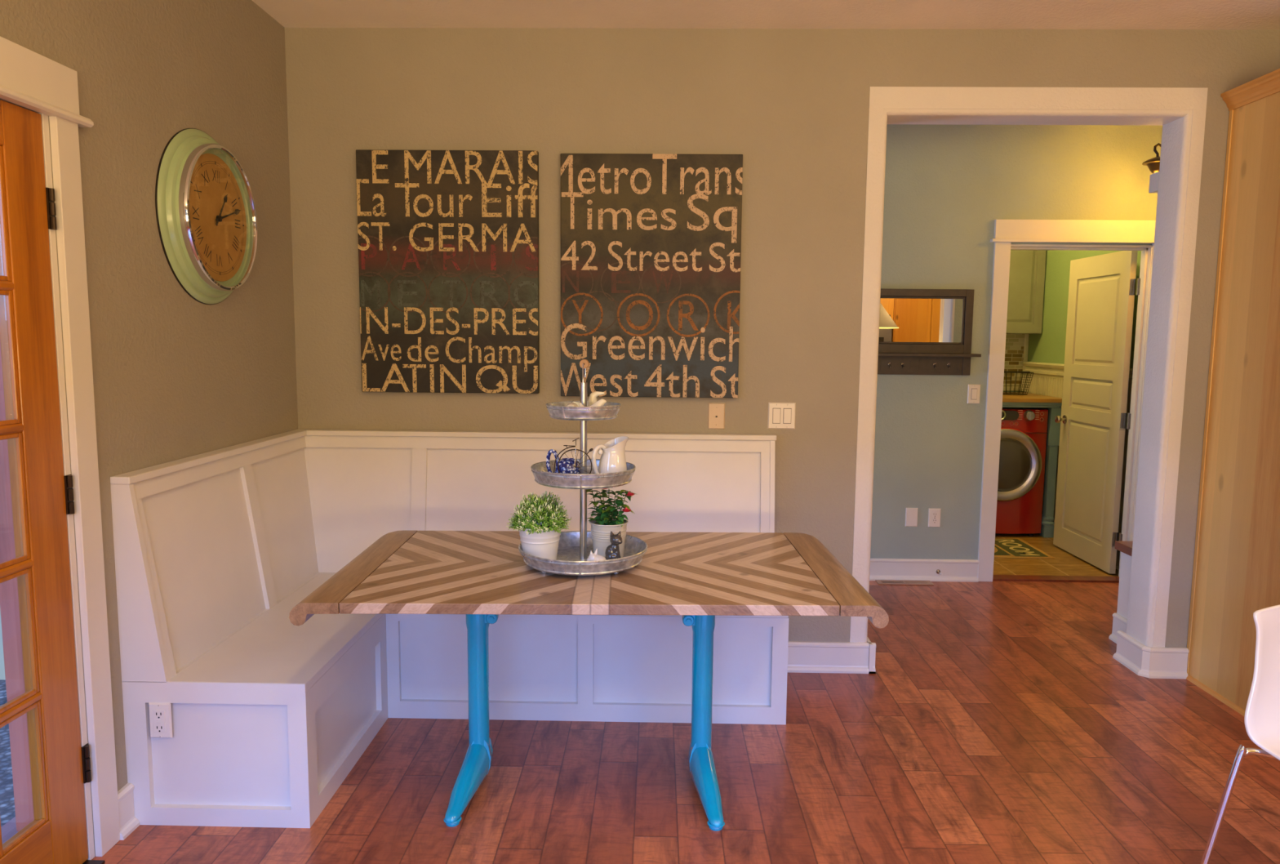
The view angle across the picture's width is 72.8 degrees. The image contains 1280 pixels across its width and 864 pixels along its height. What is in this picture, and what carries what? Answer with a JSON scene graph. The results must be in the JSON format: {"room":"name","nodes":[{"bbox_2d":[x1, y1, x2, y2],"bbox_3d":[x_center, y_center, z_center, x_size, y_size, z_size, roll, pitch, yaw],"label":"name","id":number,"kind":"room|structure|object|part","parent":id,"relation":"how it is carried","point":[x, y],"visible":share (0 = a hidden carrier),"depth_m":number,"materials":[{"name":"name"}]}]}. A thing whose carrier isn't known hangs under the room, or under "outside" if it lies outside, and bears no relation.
{"room":"dining room","nodes":[
{"label":"dining room","id":0,"kind":"room"},
{"bbox_2d":[0,0,297,856],"bbox_3d":[-1.631,0.010,0.688,0.150,2.740,6.200,1,6,1],"label":"wall","id":1,"kind":"structure","parent":0,"point":[176,375],"depth_m":2.75,"materials":[{"name":"beige paint"}]},
{"bbox_2d":[0,99,105,863],"bbox_3d":[-1.538,0.240,1.918,0.095,2.019,0.836,1,6,1],"label":"door","id":2,"kind":"structure","parent":1,"relation":"in","point":[42,497],"depth_m":2.21,"materials":[{"name":"brown wood"}]},
{"bbox_3d":[-1.558,0.235,1.907,0.045,2.007,0.542,1,6,1],"label":"rail","id":3,"kind":"part","parent":2,"relation":"part of","materials":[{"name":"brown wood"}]},
{"bbox_2d":[0,35,119,859],"bbox_3d":[-1.591,0.171,1.904,0.188,2.157,1.105,1,6,1],"label":"door frame","id":4,"kind":"structure","parent":1,"relation":"attached to","point":[29,80],"depth_m":2.33,"materials":[{"name":"white paint"}]},
{"bbox_2d":[117,782,139,839],"bbox_3d":[-1.518,1.119,2.561,0.030,0.132,0.079,1,6,1],"label":"baseboard","id":5,"kind":"structure","parent":1,"relation":"attached to","point":[128,822],"depth_m":2.56,"materials":[{"name":"white paint"}]},
{"bbox_2d":[155,128,257,304],"bbox_3d":[-1.467,-0.737,2.996,0.074,0.589,0.589,1,6,1],"label":"wall clock","id":6,"kind":"object","parent":1,"relation":"attached to","point":[206,212],"visible":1,"depth_m":2.91,"materials":[{"name":"green metal"}]},
{"bbox_2d":[0,27,1279,679],"bbox_3d":[-0.567,-0.394,3.837,9.850,3.120,0.190,1,6,1],"label":"wall","id":7,"kind":"structure","parent":0,"point":[794,103],"depth_m":3.65,"materials":[{"name":"beige paint"}]},
{"bbox_2d":[355,149,539,393],"bbox_3d":[-0.813,-0.675,3.696,0.764,1.015,0.037,1,6,1],"label":"canvas","id":8,"kind":"object","parent":7,"relation":"attached to","point":[448,240],"visible":1,"depth_m":3.68},
{"bbox_2d":[560,153,742,397],"bbox_3d":[0.044,-0.655,3.681,0.760,1.014,0.037,1,6,1],"label":"canvas","id":9,"kind":"object","parent":7,"relation":"attached to","point":[651,243],"visible":1,"depth_m":3.66},
{"bbox_2d":[707,402,724,429],"bbox_3d":[0.331,-0.069,3.754,0.073,0.114,0.009,1,6,1],"label":"phone jack","id":10,"kind":"object","parent":7,"relation":"attached to","point":[716,411],"visible":1,"depth_m":3.75,"materials":[{"name":"beige plastic"}]},
{"bbox_2d":[767,402,795,428],"bbox_3d":[0.613,-0.070,3.748,0.118,0.114,0.010,1,6,1],"label":"light switch","id":11,"kind":"object","parent":7,"relation":"attached to","point":[780,415],"visible":1,"depth_m":3.74,"materials":[{"name":"white plastic"}]},
{"bbox_2d":[787,635,875,673],"bbox_3d":[0.810,0.987,3.959,0.470,0.132,0.250,1,6,1],"label":"baseboard","id":12,"kind":"structure","parent":7,"relation":"attached to","point":[846,657],"depth_m":3.85,"materials":[{"name":"white paint"}]},
{"bbox_2d":[849,86,1208,647],"bbox_3d":[1.633,-0.175,3.720,1.383,2.510,0.004,1,6,1],"label":"trim","id":13,"kind":"structure","parent":7,"relation":"attached to","point":[1195,99],"depth_m":3.64,"materials":[{"name":"white paint"}]},
{"bbox_2d":[1112,630,1188,678],"bbox_3d":[2.310,1.004,3.927,0.200,0.132,0.247,1,6,1],"label":"baseboard","id":14,"kind":"structure","parent":7,"relation":"attached to","point":[1150,662],"depth_m":3.82,"materials":[{"name":"white paint"}]},
{"bbox_2d":[92,533,1279,863],"bbox_3d":[1.380,1.264,2.509,5.870,0.106,9.870,1,6,1],"label":"floor","id":15,"kind":"structure","parent":0,"point":[996,722],"depth_m":2.94,"materials":[{"name":"brown wood"}]},
{"bbox_2d":[110,428,788,827],"bbox_3d":[-0.474,0.595,3.183,2.083,1.058,1.316,1,6,1],"label":"bench","id":16,"kind":"object","parent":15,"relation":"on","point":[215,551],"visible":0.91,"depth_m":3.31,"materials":[{"name":"white paint"}]},
{"bbox_2d":[148,702,172,737],"bbox_3d":[-1.420,0.854,2.566,0.066,0.108,0.010,1,6,1],"label":"wall outlet","id":17,"kind":"object","parent":16,"relation":"attached to","point":[160,713],"visible":1,"depth_m":2.56,"materials":[{"name":"white plastic"}]},
{"bbox_2d":[152,709,165,732],"bbox_3d":[-1.420,0.854,2.564,0.034,0.068,0.003,1,6,1],"label":"receptacle","id":18,"kind":"object","parent":17,"relation":"attached to","point":[158,715],"depth_m":2.56,"materials":[{"name":"white plastic"}]},
{"bbox_3d":[-1.258,0.959,2.598,0.544,0.447,0.038,1,6,1],"label":"panel","id":19,"kind":"part","parent":16,"relation":"part of","materials":[{"name":"white paint"}]},
{"bbox_3d":[-1.439,0.375,3.181,0.115,0.593,1.275,1,6,1],"label":"backrest","id":20,"kind":"part","parent":16,"relation":"part of","materials":[{"name":"white paint"}]},
{"bbox_3d":[-0.998,0.936,2.954,0.038,0.420,0.758,1,6,1],"label":"panel","id":21,"kind":"part","parent":16,"relation":"part of","materials":[{"name":"white paint"}]},
{"bbox_3d":[-0.469,0.080,3.127,2.083,0.022,1.316,1,6,1],"label":"cap rail","id":22,"kind":"part","parent":16,"relation":"part of","materials":[{"name":"white paint"}]},
{"bbox_3d":[-0.478,0.689,3.196,2.073,0.028,1.311,1,6,1],"label":"seat","id":23,"kind":"part","parent":16,"relation":"part of","materials":[{"name":"white paint"}]},
{"bbox_3d":[-0.463,0.322,3.742,2.037,0.593,0.115,1,6,1],"label":"backrest","id":24,"kind":"part","parent":16,"relation":"part of","materials":[{"name":"white paint"}]},
{"bbox_3d":[-0.205,0.902,3.334,1.532,0.420,0.038,1,6,1],"label":"panel","id":25,"kind":"part","parent":16,"relation":"part of","materials":[{"name":"white paint"}]},
{"bbox_2d":[288,529,888,830],"bbox_3d":[-0.143,0.791,2.830,1.626,0.750,0.886,0,6,-1],"label":"dining table","id":26,"kind":"object","parent":15,"relation":"on","point":[482,575],"visible":1,"depth_m":2.65,"materials":[{"name":"brown wood"}]},
{"bbox_3d":[-0.529,0.747,2.836,0.077,0.610,0.077,0,6,-1],"label":"leg","id":27,"kind":"part","parent":26,"relation":"part of","materials":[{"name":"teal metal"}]},
{"bbox_2d":[518,359,647,575],"bbox_3d":[-0.177,0.098,2.725,0.406,0.651,0.411,1,6,1],"label":"tiered tray","id":28,"kind":"object","parent":26,"relation":"on","point":[575,547],"visible":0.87,"depth_m":2.63,"materials":[{"name":"metal"}]},
{"bbox_2d":[506,489,571,559],"bbox_3d":[-0.318,0.296,2.729,0.203,0.218,0.187,1,6,1],"label":"potted plant","id":29,"kind":"object","parent":28,"relation":"on","point":[540,537],"visible":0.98,"depth_m":2.68,"materials":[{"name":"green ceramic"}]},
{"bbox_2d":[519,520,560,559],"bbox_3d":[-0.315,0.348,2.735,0.143,0.114,0.143,1,6,1],"label":"pot","id":30,"kind":"object","parent":29,"relation":"on","point":[544,544],"depth_m":2.68,"materials":[{"name":"white ceramic"}]},
{"bbox_2d":[546,448,579,473],"bbox_3d":[-0.237,0.099,2.759,0.102,0.096,0.083,2,6,17],"label":"pot","id":31,"kind":"object","parent":28,"relation":"on","point":[562,462],"visible":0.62,"depth_m":2.73,"materials":[{"name":"blue ceramic"}]},
{"bbox_3d":[-0.269,0.099,2.740,0.053,0.091,0.023,-2,7,-19],"label":"handle","id":32,"kind":"part","parent":31,"relation":"part of","materials":[{"name":"blue ceramic"}]},
{"bbox_2d":[566,402,577,406],"bbox_3d":[-0.211,-0.071,2.707,0.042,0.042,0.086,1,6,1],"label":"bird figurine","id":33,"kind":"object","parent":28,"relation":"in","point":[571,404],"visible":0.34,"depth_m":2.68,"materials":[{"name":"white ceramic"}]},
{"bbox_2d":[553,437,592,473],"bbox_3d":[-0.211,0.088,2.659,0.133,0.139,0.034,-1,6,-10],"label":"ornament","id":34,"kind":"object","parent":28,"relation":"on","point":[575,449],"visible":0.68,"depth_m":2.66,"materials":[{"name":"brown metal"}]},
{"bbox_2d":[518,530,647,575],"bbox_3d":[-0.180,0.383,2.756,0.408,0.050,0.411,1,6,1],"label":"tray","id":35,"kind":"object","parent":28,"relation":"on","point":[573,553],"depth_m":2.65,"materials":[{"name":"metal"}]},
{"bbox_2d":[530,458,635,488],"bbox_3d":[-0.178,0.131,2.729,0.329,0.048,0.332,1,6,1],"label":"tray","id":36,"kind":"object","parent":28,"relation":"on","point":[584,480],"depth_m":2.60,"materials":[{"name":"metal"}]},
{"bbox_2d":[546,400,621,420],"bbox_3d":[-0.176,-0.067,2.708,0.235,0.044,0.235,1,6,1],"label":"tray","id":37,"kind":"object","parent":28,"relation":"on","point":[557,410],"depth_m":2.62,"materials":[{"name":"metal"}]},
{"bbox_2d":[578,398,606,406],"bbox_3d":[-0.145,-0.074,2.661,0.086,0.057,0.037,1,6,1],"label":"bird figurine","id":38,"kind":"object","parent":28,"relation":"in","point":[602,402],"visible":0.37,"depth_m":2.65,"materials":[{"name":"white ceramic"}]},
{"bbox_2d":[586,391,604,406],"bbox_3d":[-0.140,-0.092,2.747,0.057,0.074,0.037,1,6,1],"label":"bird figurine","id":39,"kind":"object","parent":28,"relation":"in","point":[592,399],"visible":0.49,"depth_m":2.73,"materials":[{"name":"white ceramic"}]},
{"bbox_2d":[586,547,606,560],"bbox_3d":[-0.132,0.386,2.670,0.063,0.056,0.039,1,6,1],"label":"cat figurine","id":40,"kind":"object","parent":28,"relation":"on","point":[594,556],"visible":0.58,"depth_m":2.66,"materials":[{"name":"white ceramic"}]},
{"bbox_2d":[591,435,628,473],"bbox_3d":[-0.092,0.083,2.731,0.114,0.137,0.096,1,6,1],"label":"milk pitcher","id":41,"kind":"object","parent":28,"relation":"on","point":[612,460],"visible":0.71,"depth_m":2.70,"materials":[{"name":"white ceramic"}]},
{"bbox_3d":[-0.128,0.095,2.703,0.049,0.114,0.016,-3,7,-32],"label":"handle","id":42,"kind":"part","parent":41,"relation":"part of","materials":[{"name":"white ceramic"}]},
{"bbox_2d":[586,487,635,557],"bbox_3d":[-0.096,0.281,2.762,0.160,0.244,0.134,5,8,36],"label":"potted plant","id":43,"kind":"object","parent":28,"relation":"on","point":[602,525],"visible":0.84,"depth_m":2.74,"materials":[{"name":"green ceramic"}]},
{"bbox_2d":[589,516,628,557],"bbox_3d":[-0.100,0.343,2.776,0.125,0.118,0.125,1,6,1],"label":"pot","id":44,"kind":"object","parent":43,"relation":"on","point":[601,528],"depth_m":2.73,"materials":[{"name":"grey ceramic"}]},
{"bbox_2d":[622,506,631,511],"bbox_3d":[-0.042,0.245,2.730,0.036,0.014,0.032,1,6,1],"label":"flower","id":45,"kind":"object","parent":43,"relation":"on","point":[625,508],"depth_m":2.74,"materials":[{"name":"red plant"}]},
{"bbox_2d":[624,491,635,496],"bbox_3d":[-0.032,0.195,2.732,0.036,0.014,0.032,1,6,1],"label":"flower","id":46,"kind":"object","parent":43,"relation":"on","point":[627,493],"depth_m":2.74,"materials":[{"name":"red plant"}]},
{"bbox_2d":[604,530,622,559],"bbox_3d":[-0.081,0.359,2.675,0.053,0.109,0.050,1,6,1],"label":"cat figurine","id":47,"kind":"object","parent":28,"relation":"on","point":[612,550],"visible":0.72,"depth_m":2.66,"materials":[{"name":"black ceramic"}]},
{"bbox_3d":[0.204,0.754,2.829,0.077,0.610,0.077,0,6,-1],"label":"leg","id":48,"kind":"part","parent":26,"relation":"part of","materials":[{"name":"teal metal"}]},
{"bbox_2d":[875,579,933,584],"bbox_3d":[1.607,0.914,5.275,0.332,0.006,0.083,1,6,1],"label":"floor vent","id":49,"kind":"object","parent":15,"relation":"in","point":[879,581],"visible":1,"depth_m":5.27,"materials":[{"name":"beige metal"}]},
{"bbox_2d":[995,407,1048,536],"bbox_3d":[2.675,0.276,6.771,0.687,0.958,0.753,1,6,1],"label":"washing machine","id":50,"kind":"object","parent":15,"relation":"on","point":[1023,441],"visible":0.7,"depth_m":6.42,"materials":[{"name":"red metal"}]},
{"bbox_3d":[2.698,0.245,6.401,0.400,0.400,0.026,1,6,1],"label":"door glass","id":51,"kind":"part","parent":50,"relation":"part of","materials":[{"name":"black glass"}]},
{"bbox_3d":[2.865,-0.118,6.374,0.080,0.080,0.038,1,6,1],"label":"knob","id":52,"kind":"part","parent":50,"relation":"part of","materials":[{"name":"metal"}]},
{"bbox_2d":[994,537,1055,558],"bbox_3d":[2.387,0.817,6.155,0.855,0.012,0.565,1,6,1],"label":"door mat","id":53,"kind":"object","parent":15,"relation":"on","point":[1003,548],"visible":0.48,"depth_m":6.06,"materials":[{"name":"green fabric"}]},
{"bbox_2d":[1002,391,1062,537],"bbox_3d":[2.304,0.225,6.816,1.672,1.044,0.783,1,6,1],"label":"countertop","id":54,"kind":"structure","parent":15,"relation":"on","point":[1054,404],"depth_m":6.44,"materials":[{"name":"brown wood"}]},
{"bbox_2d":[1002,370,1033,395],"bbox_3d":[2.910,-0.388,6.807,0.254,0.185,0.232,1,6,1],"label":"wire basket","id":55,"kind":"object","parent":54,"relation":"on","point":[1005,371],"visible":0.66,"depth_m":6.73,"materials":[{"name":"black metal"}]},
{"bbox_2d":[1002,391,1062,402],"bbox_3d":[2.309,-0.279,6.761,1.672,0.030,0.783,1,6,1],"label":"countertop","id":56,"kind":"structure","parent":54,"relation":"on","point":[1030,397],"depth_m":6.36,"materials":[{"name":"brown wood"}]},
{"bbox_3d":[3.066,0.302,6.480,0.099,0.976,0.099,1,6,1],"label":"post","id":57,"kind":"part","parent":54,"relation":"part of","materials":[{"name":"blue paint"}]},
{"bbox_2d":[992,574,1119,582],"bbox_3d":[2.579,0.909,5.379,0.820,0.012,0.100,1,6,1],"label":"threshold","id":58,"kind":"object","parent":15,"relation":"on","point":[995,577],"visible":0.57,"depth_m":5.36,"materials":[{"name":"brown wood"}]},
{"bbox_2d":[1108,171,1159,643],"bbox_3d":[2.723,-0.072,4.064,0.763,2.250,0.293,1,6,1],"label":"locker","id":59,"kind":"object","parent":15,"relation":"on","point":[1120,617],"visible":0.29,"depth_m":4.23,"materials":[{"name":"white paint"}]},
{"bbox_3d":[2.347,0.977,4.183,0.030,0.132,0.262,1,6,1],"label":"moulding","id":60,"kind":"part","parent":59,"relation":"part of","materials":[{"name":"white paint"}]},
{"bbox_3d":[2.718,0.577,4.134,0.752,0.040,0.293,1,6,1],"label":"seat","id":61,"kind":"part","parent":59,"relation":"part of","materials":[{"name":"brown wood"}]},
{"bbox_2d":[1186,68,1279,715],"bbox_3d":[2.808,-0.114,3.366,0.870,2.486,0.668,1,6,1],"label":"pantry cabinet","id":62,"kind":"object","parent":15,"relation":"on","point":[1236,571],"visible":0.94,"depth_m":3.49,"materials":[{"name":"brown wood"}]},
{"bbox_3d":[2.401,1.104,3.551,0.016,0.016,0.536,1,6,1],"label":"shoe moulding","id":63,"kind":"part","parent":62,"relation":"part of","materials":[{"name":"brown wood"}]},
{"bbox_3d":[2.818,-1.316,3.237,0.870,0.068,0.664,1,6,1],"label":"crown moulding","id":64,"kind":"part","parent":62,"relation":"part of","materials":[{"name":"brown wood"}]},
{"bbox_2d":[1200,604,1279,863],"bbox_3d":[1.801,0.863,2.110,0.632,0.798,0.455,-1,6,-12],"label":"shell chair","id":65,"kind":"object","parent":15,"relation":"on","point":[1262,712],"visible":1,"depth_m":2.23,"materials":[{"name":"white plastic"}]},
{"bbox_2d":[251,0,1279,29],"bbox_3d":[1.365,-1.557,2.208,6.050,0.100,9.920,1,6,1],"label":"ceiling","id":66,"kind":"structure","parent":0,"point":[527,14],"depth_m":3.41,"materials":[{"name":"paint"}]},
{"bbox_2d":[870,124,1162,559],"bbox_3d":[1.296,-0.461,5.256,3.920,2.740,0.100,1,6,1],"label":"wall","id":67,"kind":"structure","parent":0,"point":[947,186],"depth_m":5.12,"materials":[{"name":"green paint"}]},
{"bbox_2d":[905,507,918,526],"bbox_3d":[1.660,0.521,5.302,0.074,0.116,0.006,1,6,1],"label":"blank plate","id":68,"kind":"object","parent":67,"relation":"attached to","point":[911,513],"visible":1,"depth_m":5.30,"materials":[{"name":"white plastic"}]},
{"bbox_2d":[869,558,978,582],"bbox_3d":[0.697,0.836,5.343,2.748,0.132,0.030,1,6,1],"label":"baseboard","id":69,"kind":"structure","parent":67,"relation":"attached to","point":[908,569],"depth_m":5.32,"materials":[{"name":"white paint"}]},
{"bbox_2d":[877,288,981,375],"bbox_3d":[1.667,-0.590,5.131,0.673,0.506,0.104,1,6,1],"label":"mirror","id":70,"kind":"object","parent":67,"relation":"attached to","point":[922,331],"visible":0.82,"depth_m":5.16,"materials":[{"name":"brown paint"}]},
{"bbox_3d":[1.667,-0.398,5.192,0.513,0.110,0.022,1,6,1],"label":"hook rail","id":71,"kind":"part","parent":70,"relation":"part of","materials":[{"name":"brown paint"}]},
{"bbox_2d":[878,297,963,342],"bbox_3d":[1.670,-0.665,5.168,0.497,0.270,0.008,1,6,1],"label":"mirror glass","id":72,"kind":"object","parent":70,"relation":"attached to","point":[900,319],"depth_m":5.16,"materials":[{"name":"clear mirror"}]},
{"bbox_3d":[1.670,-0.664,5.165,0.513,0.281,0.018,1,6,1],"label":"moulding","id":73,"kind":"part","parent":70,"relation":"part of","materials":[{"name":"brown paint"}]},
{"bbox_3d":[1.665,-0.457,5.145,0.673,0.018,0.103,1,6,1],"label":"shelf","id":74,"kind":"part","parent":70,"relation":"part of","materials":[{"name":"brown paint"}]},
{"bbox_2d":[928,508,941,527],"bbox_3d":[1.799,0.524,5.298,0.074,0.116,0.009,1,6,1],"label":"wall outlet","id":75,"kind":"object","parent":67,"relation":"attached to","point":[934,514],"visible":1,"depth_m":5.30,"materials":[{"name":"white plastic"}]},
{"bbox_2d":[931,518,937,523],"bbox_3d":[1.799,0.544,5.298,0.034,0.034,0.003,1,6,1],"label":"receptacle","id":76,"kind":"object","parent":75,"relation":"attached to","point":[933,520],"depth_m":5.30,"materials":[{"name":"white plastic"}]},
{"bbox_2d":[932,511,937,517],"bbox_3d":[1.799,0.505,5.293,0.034,0.034,0.003,1,6,1],"label":"receptacle","id":77,"kind":"object","parent":75,"relation":"attached to","point":[935,514],"depth_m":5.29,"materials":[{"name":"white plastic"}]},
{"bbox_2d":[936,568,942,575],"bbox_3d":[1.828,0.860,5.289,0.028,0.027,0.066,1,6,1],"label":"door stop","id":78,"kind":"object","parent":67,"relation":"attached to","point":[938,571],"visible":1,"depth_m":5.31,"materials":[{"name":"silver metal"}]},
{"bbox_2d":[967,384,980,403],"bbox_3d":[2.007,-0.228,5.212,0.074,0.116,0.010,1,6,1],"label":"light switch","id":79,"kind":"object","parent":67,"relation":"attached to","point":[974,390],"visible":1,"depth_m":5.21,"materials":[{"name":"white plastic"}]},
{"bbox_2d":[977,219,1155,581],"bbox_3d":[2.588,-0.164,5.245,1.062,2.175,0.145,1,6,1],"label":"door frame","id":80,"kind":"structure","parent":67,"relation":"attached to","point":[1006,232],"depth_m":5.16,"materials":[{"name":"white paint"}]},
{"bbox_2d":[1053,250,1140,573],"bbox_3d":[2.989,-0.145,5.709,0.164,2.008,0.850,1,6,1],"label":"door","id":81,"kind":"structure","parent":67,"relation":"in","point":[1102,291],"depth_m":5.66,"materials":[{"name":"beige paint"}]},
{"bbox_3d":[2.996,-0.088,6.077,0.164,0.060,0.060,1,6,1],"label":"knob","id":82,"kind":"part","parent":81,"relation":"part of","materials":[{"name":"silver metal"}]},
{"bbox_2d":[1027,249,1141,368],"bbox_3d":[3.215,-0.546,6.189,0.120,2.740,1.850,1,6,1],"label":"wall","id":83,"kind":"structure","parent":0,"point":[1048,346],"depth_m":6.60,"materials":[{"name":"green paint"}]},
{"bbox_2d":[1023,375,1131,536],"bbox_3d":[3.141,0.153,6.277,0.015,1.070,1.830,1,6,1],"label":"beadboard","id":84,"kind":"object","parent":83,"relation":"attached to","point":[1047,386],"visible":0.12,"depth_m":6.54,"materials":[{"name":"beige paint"}]},
{"bbox_2d":[1022,361,1133,386],"bbox_3d":[3.134,-0.423,6.214,0.040,0.110,1.830,1,6,1],"label":"chair rail","id":85,"kind":"object","parent":83,"relation":"attached to","point":[1039,369],"visible":0.26,"depth_m":6.68,"materials":[{"name":"beige paint"}]},
{"bbox_2d":[1041,513,1119,569],"bbox_3d":[3.114,0.749,6.337,0.030,0.132,1.820,1,6,1],"label":"baseboard","id":86,"kind":"structure","parent":83,"relation":"attached to","point":[1117,558],"depth_m":5.62,"materials":[{"name":"white paint"}]},
{"bbox_2d":[1142,142,1160,173],"bbox_3d":[2.841,-1.545,4.604,0.315,0.417,0.342,1,6,1],"label":"wall lamp","id":87,"kind":"object","parent":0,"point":[1153,164],"visible":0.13,"depth_m":4.60,"materials":[{"name":"brown metal"}]},
{"bbox_2d":[1148,171,1159,192],"bbox_3d":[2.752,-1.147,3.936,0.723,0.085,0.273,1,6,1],"label":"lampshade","id":88,"kind":"object","parent":87,"relation":"attached to","point":[1153,180],"depth_m":4.04,"materials":[{"name":"white glass"}]},
{"bbox_3d":[2.796,-1.494,4.610,0.131,0.079,0.013,1,6,1],"label":"arm","id":89,"kind":"part","parent":87,"relation":"part of","materials":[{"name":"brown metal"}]},
{"bbox_3d":[2.385,-0.662,7.184,1.820,2.740,0.120,1,6,1],"label":"wall","id":90,"kind":"structure","parent":0,"visible":0},
{"bbox_2d":[1003,333,1024,391],"bbox_3d":[2.305,-0.596,7.128,1.665,0.500,0.010,1,6,1],"label":"backsplash","id":91,"kind":"structure","parent":90,"relation":"attached to","point":[1014,350],"depth_m":7.11,"materials":[{"name":"tile"}]},
{"bbox_2d":[1021,333,1029,391],"bbox_3d":[3.154,-0.586,7.106,0.033,0.500,0.022,1,6,1],"label":"trim","id":92,"kind":"structure","parent":90,"relation":"attached to","point":[1026,335],"depth_m":7.09,"materials":[{"name":"beige paint"}]},
{"bbox_2d":[1006,249,1046,333],"bbox_3d":[2.329,-1.230,6.923,1.685,0.875,0.253,1,6,1],"label":"upper cabinet","id":93,"kind":"object","parent":90,"relation":"attached to","point":[1027,267],"visible":0.23,"depth_m":6.80,"materials":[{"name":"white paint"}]},
{"bbox_3d":[2.933,-1.208,6.792,0.302,0.690,0.008,1,6,1],"label":"raised panel","id":94,"kind":"part","parent":93,"relation":"part of","materials":[{"name":"green paint"}]},
{"label":"outside","id":95,"kind":"structure","parent":0,"visible":0},
{"bbox_2d":[0,679,15,826],"bbox_3d":[-4.617,1.335,2.502,5.840,0.100,15.000,1,6,1],"label":"gravel ground","id":96,"kind":"structure","parent":95,"point":[7,812],"depth_m":3.14,"materials":[{"name":"grey gravel"}]},
{"bbox_2d":[0,816,18,843],"bbox_3d":[-1.851,1.326,1.891,0.275,0.040,2.300,1,6,1],"label":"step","id":97,"kind":"structure","parent":96,"relation":"on","point":[8,829],"depth_m":2.66,"materials":[{"name":"grey wood"}]},
{"bbox_2d":[0,341,34,831],"bbox_3d":[-1.825,-0.102,2.576,0.140,2.650,0.140,1,6,1],"label":"door glass","id":98,"kind":"object","parent":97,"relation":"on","point":[9,597],"visible":0.22,"depth_m":2.59,"materials":[{"name":"clear glass"}]}
]}

